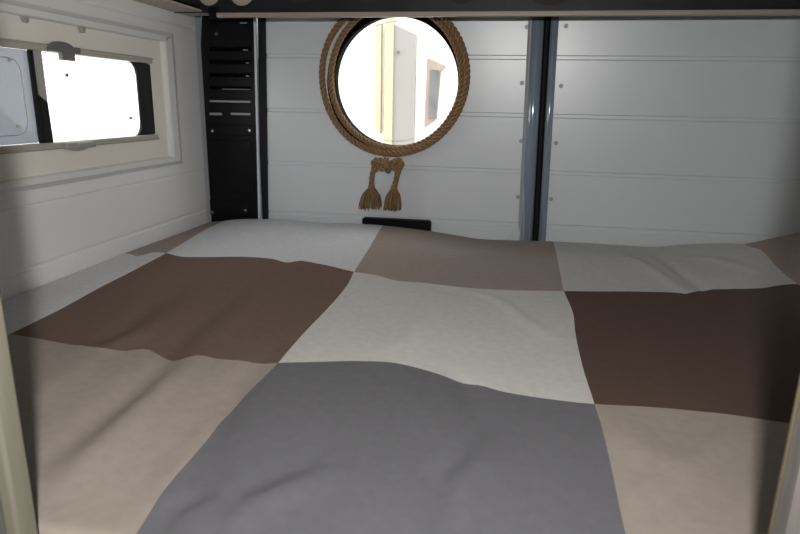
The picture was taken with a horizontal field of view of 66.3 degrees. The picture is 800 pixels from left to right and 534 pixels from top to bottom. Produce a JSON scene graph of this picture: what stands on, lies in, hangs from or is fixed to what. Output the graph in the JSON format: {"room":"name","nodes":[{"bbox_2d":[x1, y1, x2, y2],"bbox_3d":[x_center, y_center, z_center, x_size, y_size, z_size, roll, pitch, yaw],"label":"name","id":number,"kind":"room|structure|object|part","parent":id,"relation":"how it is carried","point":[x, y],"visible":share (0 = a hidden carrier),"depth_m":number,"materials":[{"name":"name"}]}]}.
{"room":"vehicle interior","nodes":[
{"label":"vehicle interior","id":0,"kind":"room"},
{"bbox_2d":[0,0,206,300],"bbox_3d":[-1.115,0.277,-0.031,0.050,1.880,4.615,4,15,9],"label":"wall","id":1,"kind":"structure","parent":0,"point":[49,234],"depth_m":1.65,"materials":[{"name":"white paint"}]},
{"bbox_2d":[0,0,182,194],"bbox_3d":[-0.813,-0.379,1.373,0.043,0.396,1.202,4,15,9],"label":"window","id":2,"kind":"structure","parent":1,"relation":"in","point":[36,29],"depth_m":1.46,"materials":[{"name":"white"}]},
{"bbox_3d":[-0.854,-0.341,1.223,0.004,0.200,0.322,4,15,9],"label":"pane","id":3,"kind":"part","parent":2,"relation":"part of","materials":[{"name":"glass"}]},
{"bbox_3d":[-0.804,-0.502,1.410,0.034,0.016,0.797,4,15,9],"label":"rail","id":4,"kind":"part","parent":2,"relation":"part of","materials":[{"name":"beige plastic"}]},
{"bbox_3d":[-0.808,-0.292,1.466,0.034,0.015,0.797,4,15,9],"label":"rail","id":5,"kind":"part","parent":2,"relation":"part of","materials":[{"name":"beige plastic"}]},
{"bbox_2d":[132,0,208,15],"bbox_3d":[-0.782,-0.606,1.175,0.100,0.013,1.670,4,15,9],"label":"trim","id":6,"kind":"structure","parent":1,"relation":"attached to","point":[169,5],"depth_m":1.79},
{"bbox_2d":[172,0,199,6],"bbox_3d":[-0.792,-0.788,1.084,0.088,0.384,1.584,4,15,9],"label":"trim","id":7,"kind":"structure","parent":1,"relation":"attached to","point":[193,3],"depth_m":1.83,"materials":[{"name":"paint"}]},
{"bbox_2d":[194,16,211,222],"bbox_3d":[-0.701,-0.452,2.154,0.039,1.580,0.054,4,15,9],"label":"trim","id":8,"kind":"structure","parent":1,"relation":"attached to","point":[198,19],"depth_m":2.12,"materials":[{"name":"grey metal"}]},
{"bbox_2d":[201,16,257,221],"bbox_3d":[-0.603,-0.533,2.124,0.235,0.850,0.020,4,15,9],"label":"vent panel","id":9,"kind":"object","parent":1,"relation":"attached to","point":[227,44],"depth_m":2.12,"materials":[{"name":"black plastic"}]},
{"bbox_2d":[174,0,799,19],"bbox_3d":[0.434,-0.920,1.740,2.268,0.420,0.190,4,15,9],"label":"trim","id":10,"kind":"structure","parent":1,"relation":"attached to","point":[217,9],"depth_m":1.74,"materials":[{"name":"paint"}]},
{"bbox_2d":[253,18,261,218],"bbox_3d":[-0.492,-0.491,2.123,0.037,1.480,0.022,4,15,9],"label":"trim","id":11,"kind":"structure","parent":10,"relation":"attached to","point":[255,20],"depth_m":2.10,"materials":[{"name":"grey metal"}]},
{"bbox_2d":[258,17,550,240],"bbox_3d":[-0.017,-0.444,2.062,1.015,1.468,0.115,4,15,9],"label":"door","id":12,"kind":"structure","parent":10,"relation":"attached to","point":[482,179],"depth_m":2.06,"materials":[{"name":"grey"}]},
{"bbox_2d":[327,17,461,146],"bbox_3d":[-0.011,-0.606,2.021,0.460,0.462,0.076,4,15,9],"label":"window","id":13,"kind":"structure","parent":12,"relation":"attached to","point":[363,23],"depth_m":2.00,"materials":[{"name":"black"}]},
{"bbox_2d":[319,17,470,210],"bbox_3d":[-0.024,-0.518,1.996,0.496,0.685,0.066,4,15,9],"label":"rope","id":14,"kind":"object","parent":12,"relation":"attached to","point":[370,197],"visible":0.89,"depth_m":2.02,"materials":[{"name":"fabric"}]},
{"bbox_3d":[-0.012,-0.130,2.140,0.244,0.081,0.026,4,15,9],"label":"handle","id":15,"kind":"part","parent":12,"relation":"part of","materials":[{"name":"black plastic"}]},
{"bbox_3d":[0.487,-0.702,1.698,2.120,0.014,0.018,4,15,9],"label":"overhead rail","id":16,"kind":"part","parent":10,"relation":"part of","materials":[{"name":"grey metal"}]},
{"bbox_2d":[538,16,799,246],"bbox_3d":[0.933,-0.406,1.889,0.985,1.417,0.109,4,15,11],"label":"door","id":17,"kind":"structure","parent":10,"relation":"attached to","point":[659,131],"depth_m":1.89,"materials":[{"name":"grey metal"}]},
{"bbox_3d":[0.016,1.272,0.063,2.370,0.050,4.690,4,15,9],"label":"floor","id":18,"kind":"structure","parent":0,"visible":0},
{"bbox_2d":[0,292,37,533],"bbox_3d":[-0.657,0.117,0.609,0.614,1.876,0.025,4,15,9],"label":"bed post","id":19,"kind":"object","parent":18,"relation":"on","point":[17,512],"visible":1,"depth_m":0.57,"materials":[{"name":"laminate"}]},
{"bbox_2d":[768,375,799,533],"bbox_3d":[0.776,0.207,0.373,1.000,1.876,0.025,4,15,9],"label":"board","id":20,"kind":"object","parent":18,"relation":"on","point":[785,516],"visible":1,"depth_m":0.45,"materials":[{"name":"beige"}]},
{"bbox_3d":[0.281,0.574,1.404,2.255,0.620,1.575,4,15,9],"label":"platform","id":21,"kind":"object","parent":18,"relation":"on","visible":0},
{"bbox_3d":[0.278,0.208,1.302,2.223,0.138,1.548,4,15,9],"label":"mattress","id":22,"kind":"object","parent":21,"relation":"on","visible":0},
{"bbox_2d":[2,219,799,533],"bbox_3d":[0.282,0.080,1.268,2.244,0.123,1.564,4,15,9],"label":"duvet","id":23,"kind":"object","parent":22,"relation":"on","point":[236,376],"visible":0.99,"depth_m":0.95,"materials":[{"name":"multicoloured fabric"}]},
{"label":"outside","id":24,"kind":"structure","parent":0,"visible":0},
{"bbox_3d":[-0.032,1.686,0.449,60.000,0.050,60.000,4,15,9],"label":"ground","id":25,"kind":"structure","parent":24,"visible":0},
{"bbox_2d":[3,17,457,145],"bbox_3d":[0.085,-2.134,4.798,7.763,5.100,0.362,4,15,9],"label":"building","id":26,"kind":"structure","parent":25,"relation":"on","point":[397,81],"depth_m":4.92,"materials":[{"name":"white"}]},
{"bbox_3d":[0.015,-0.758,5.031,0.191,2.319,0.030,4,15,9],"label":"render panel","id":27,"kind":"part","parent":26,"relation":"part of","materials":[{"name":"white paint"}]},
{"bbox_3d":[0.264,-1.346,4.788,0.071,0.373,0.010,4,15,9],"label":"pane","id":28,"kind":"part","parent":26,"relation":"part of","materials":[{"name":"glass"}]}
]}

